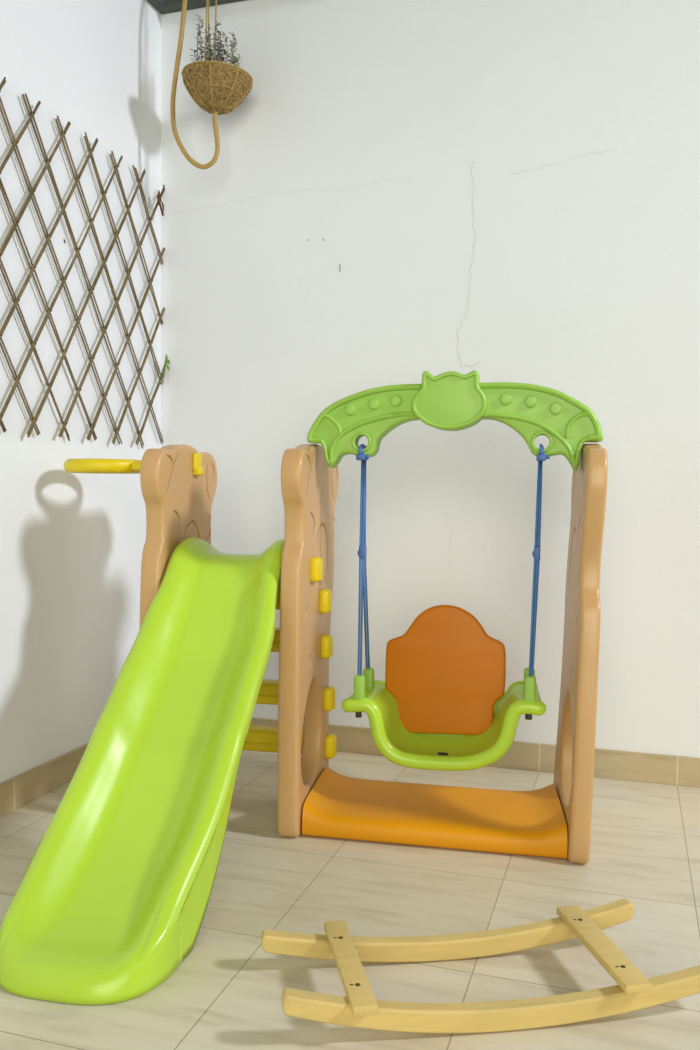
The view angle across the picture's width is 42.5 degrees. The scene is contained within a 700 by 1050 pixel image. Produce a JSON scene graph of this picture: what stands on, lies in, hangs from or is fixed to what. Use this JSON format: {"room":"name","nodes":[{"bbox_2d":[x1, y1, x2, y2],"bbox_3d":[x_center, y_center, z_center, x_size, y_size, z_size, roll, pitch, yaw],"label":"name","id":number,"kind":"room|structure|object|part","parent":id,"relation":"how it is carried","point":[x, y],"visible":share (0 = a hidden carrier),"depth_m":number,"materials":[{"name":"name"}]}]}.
{"room":"children's playroom","nodes":[
{"label":"children's playroom","id":0,"kind":"room"},
{"bbox_2d":[0,0,160,782],"bbox_3d":[-1.452,-0.650,1.446,0.153,3.100,4.336,1,2,17],"label":"wall","id":1,"kind":"structure","parent":0,"point":[72,544],"depth_m":2.94,"materials":[{"name":"paint"}]},
{"bbox_2d":[0,743,87,816],"bbox_3d":[-1.389,0.851,1.483,0.010,0.097,4.336,1,2,17],"label":"baseboard","id":2,"kind":"structure","parent":1,"relation":"attached to","point":[15,792],"depth_m":2.80,"materials":[{"name":"tile"}]},
{"bbox_2d":[0,77,164,447],"bbox_3d":[-0.896,-0.778,2.893,0.018,1.022,1.209,1,2,17],"label":"trellis","id":3,"kind":"object","parent":1,"relation":"attached to","point":[31,114],"visible":1,"depth_m":2.92,"materials":[{"name":"brown wood"}]},
{"bbox_2d":[157,185,164,215],"bbox_3d":[-0.713,-1.227,3.383,0.018,0.123,0.067,1,2,17],"label":"twig","id":4,"kind":"object","parent":3,"relation":"attached to","point":[159,201],"visible":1,"depth_m":3.38,"materials":[{"name":"brown wood"}]},
{"bbox_2d":[162,354,169,378],"bbox_3d":[-0.697,-0.606,3.437,0.021,0.095,0.043,2,3,36],"label":"leaf sprig","id":5,"kind":"object","parent":3,"relation":"attached to","point":[167,361],"visible":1,"depth_m":3.43,"materials":[{"name":"green plant"}]},
{"bbox_2d":[147,0,164,7],"bbox_3d":[-0.990,-2.077,2.482,0.059,0.325,1.890,1,2,17],"label":"trim","id":6,"kind":"structure","parent":1,"relation":"attached to","point":[155,3],"depth_m":3.36,"materials":[{"name":"grey"}]},
{"bbox_2d":[0,750,699,1049],"bbox_3d":[0.771,1.013,0.365,5.106,0.100,5.486,1,2,17],"label":"floor","id":7,"kind":"structure","parent":0,"point":[226,994],"depth_m":2.04,"materials":[{"name":"tile"}]},
{"bbox_2d":[0,370,607,1004],"bbox_3d":[-0.185,0.228,2.275,1.629,1.300,1.345,1,2,12],"label":"slide","id":8,"kind":"object","parent":7,"relation":"on","point":[113,897],"visible":1,"depth_m":2.41,"materials":[{"name":"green plastic"}]},
{"bbox_3d":[-0.524,0.304,2.787,0.060,1.101,0.493,1,2,12],"label":"panel","id":9,"kind":"part","parent":8,"relation":"part of","materials":[{"name":"beige plastic"}]},
{"bbox_3d":[-0.118,0.310,2.701,0.060,1.101,0.493,1,2,12],"label":"panel","id":10,"kind":"part","parent":8,"relation":"part of","materials":[{"name":"beige plastic"}]},
{"bbox_2d":[302,767,567,858],"bbox_3d":[0.250,0.811,2.576,0.717,0.108,0.312,1,2,12],"label":"base","id":11,"kind":"object","parent":8,"relation":"on","point":[334,805],"depth_m":2.50,"materials":[{"name":"orange plastic"}]},
{"bbox_2d":[342,444,549,770],"bbox_3d":[0.275,0.224,2.574,0.567,0.911,0.223,1,2,12],"label":"swing","id":12,"kind":"object","parent":8,"relation":"hanging from","point":[442,704],"visible":0.98,"depth_m":2.62,"materials":[{"name":"plastic"}]},
{"bbox_3d":[0.032,0.118,2.581,0.016,0.640,0.106,1,2,4],"label":"cord","id":13,"kind":"part","parent":12,"relation":"part of","materials":[{"name":"blue fabric"}]},
{"bbox_3d":[0.046,0.117,2.648,0.015,0.643,0.036,2,3,41],"label":"cord","id":14,"kind":"part","parent":12,"relation":"part of","materials":[{"name":"blue fabric"}]},
{"bbox_3d":[0.272,0.566,2.588,0.567,0.227,0.223,1,2,12],"label":"seat","id":15,"kind":"part","parent":12,"relation":"part of","materials":[{"name":"plastic"}]},
{"bbox_3d":[0.280,0.426,2.655,0.354,0.380,0.048,1,2,12],"label":"backrest","id":16,"kind":"part","parent":12,"relation":"part of","materials":[{"name":"orange plastic"}]},
{"bbox_3d":[0.511,0.115,2.479,0.029,0.617,0.106,1,2,12],"label":"cord","id":17,"kind":"part","parent":12,"relation":"part of","materials":[{"name":"blue fabric"}]},
{"bbox_3d":[0.526,0.115,2.546,0.018,0.620,0.033,0,2,-19],"label":"cord","id":18,"kind":"part","parent":12,"relation":"part of","materials":[{"name":"blue fabric"}]},
{"bbox_3d":[0.640,0.323,2.540,0.107,1.101,0.493,1,2,9],"label":"panel","id":19,"kind":"part","parent":8,"relation":"part of","materials":[{"name":"beige plastic"}]},
{"bbox_2d":[261,898,699,1032],"bbox_3d":[0.257,0.854,1.741,0.839,0.095,0.314,0,2,-9],"label":"wooden rocker","id":20,"kind":"object","parent":7,"relation":"on","point":[634,991],"visible":1,"depth_m":1.66,"materials":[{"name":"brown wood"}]},
{"bbox_2d":[161,0,699,757],"bbox_3d":[1.582,-0.681,2.845,5.106,3.100,0.152,1,2,17],"label":"wall","id":21,"kind":"structure","parent":0,"point":[398,191],"depth_m":3.14,"materials":[{"name":"paint"}]},
{"bbox_2d":[170,0,219,168],"bbox_3d":[-0.535,-1.690,3.272,0.183,0.827,0.160,1,2,17],"label":"rope","id":22,"kind":"object","parent":21,"relation":"hanging from","point":[212,162],"visible":1,"depth_m":3.22,"materials":[{"name":"beige fabric"}]},
{"bbox_2d":[156,0,244,13],"bbox_3d":[-0.320,-2.103,3.279,0.852,0.325,0.059,1,2,17],"label":"trim","id":23,"kind":"structure","parent":21,"relation":"attached to","point":[171,6],"depth_m":3.37,"materials":[{"name":"grey"}]},
{"bbox_2d":[181,0,252,114],"bbox_3d":[-0.471,-1.781,3.206,0.253,0.612,0.254,-2,3,-42],"label":"hanging planter","id":24,"kind":"object","parent":21,"relation":"hanging from","point":[217,85],"visible":1,"depth_m":3.16,"materials":[{"name":"brown wicker"}]},
{"bbox_3d":[-0.510,-1.837,3.201,0.005,0.485,0.035,1,2,17],"label":"hanging cord","id":25,"kind":"part","parent":24,"relation":"part of","materials":[{"name":"beige fabric"}]},
{"bbox_3d":[-0.505,-1.837,3.221,0.005,0.485,0.017,1,2,17],"label":"hanging cord","id":26,"kind":"part","parent":24,"relation":"part of","materials":[{"name":"beige fabric"}]},
{"bbox_3d":[-0.476,-1.836,3.195,0.005,0.485,0.025,1,2,17],"label":"hanging cord","id":27,"kind":"part","parent":24,"relation":"part of","materials":[{"name":"beige fabric"}]},
{"bbox_2d":[181,61,252,114],"bbox_3d":[-0.473,-1.544,3.215,0.252,0.132,0.254,1,2,17],"label":"basket","id":28,"kind":"object","parent":24,"relation":"on","point":[218,86],"depth_m":3.15,"materials":[{"name":"brown wicker"}]},
{"bbox_2d":[250,717,699,787],"bbox_3d":[1.622,0.823,2.805,4.946,0.097,0.010,1,2,17],"label":"baseboard","id":29,"kind":"structure","parent":21,"relation":"attached to","point":[539,757],"depth_m":3.04,"materials":[{"name":"tile"}]}
]}

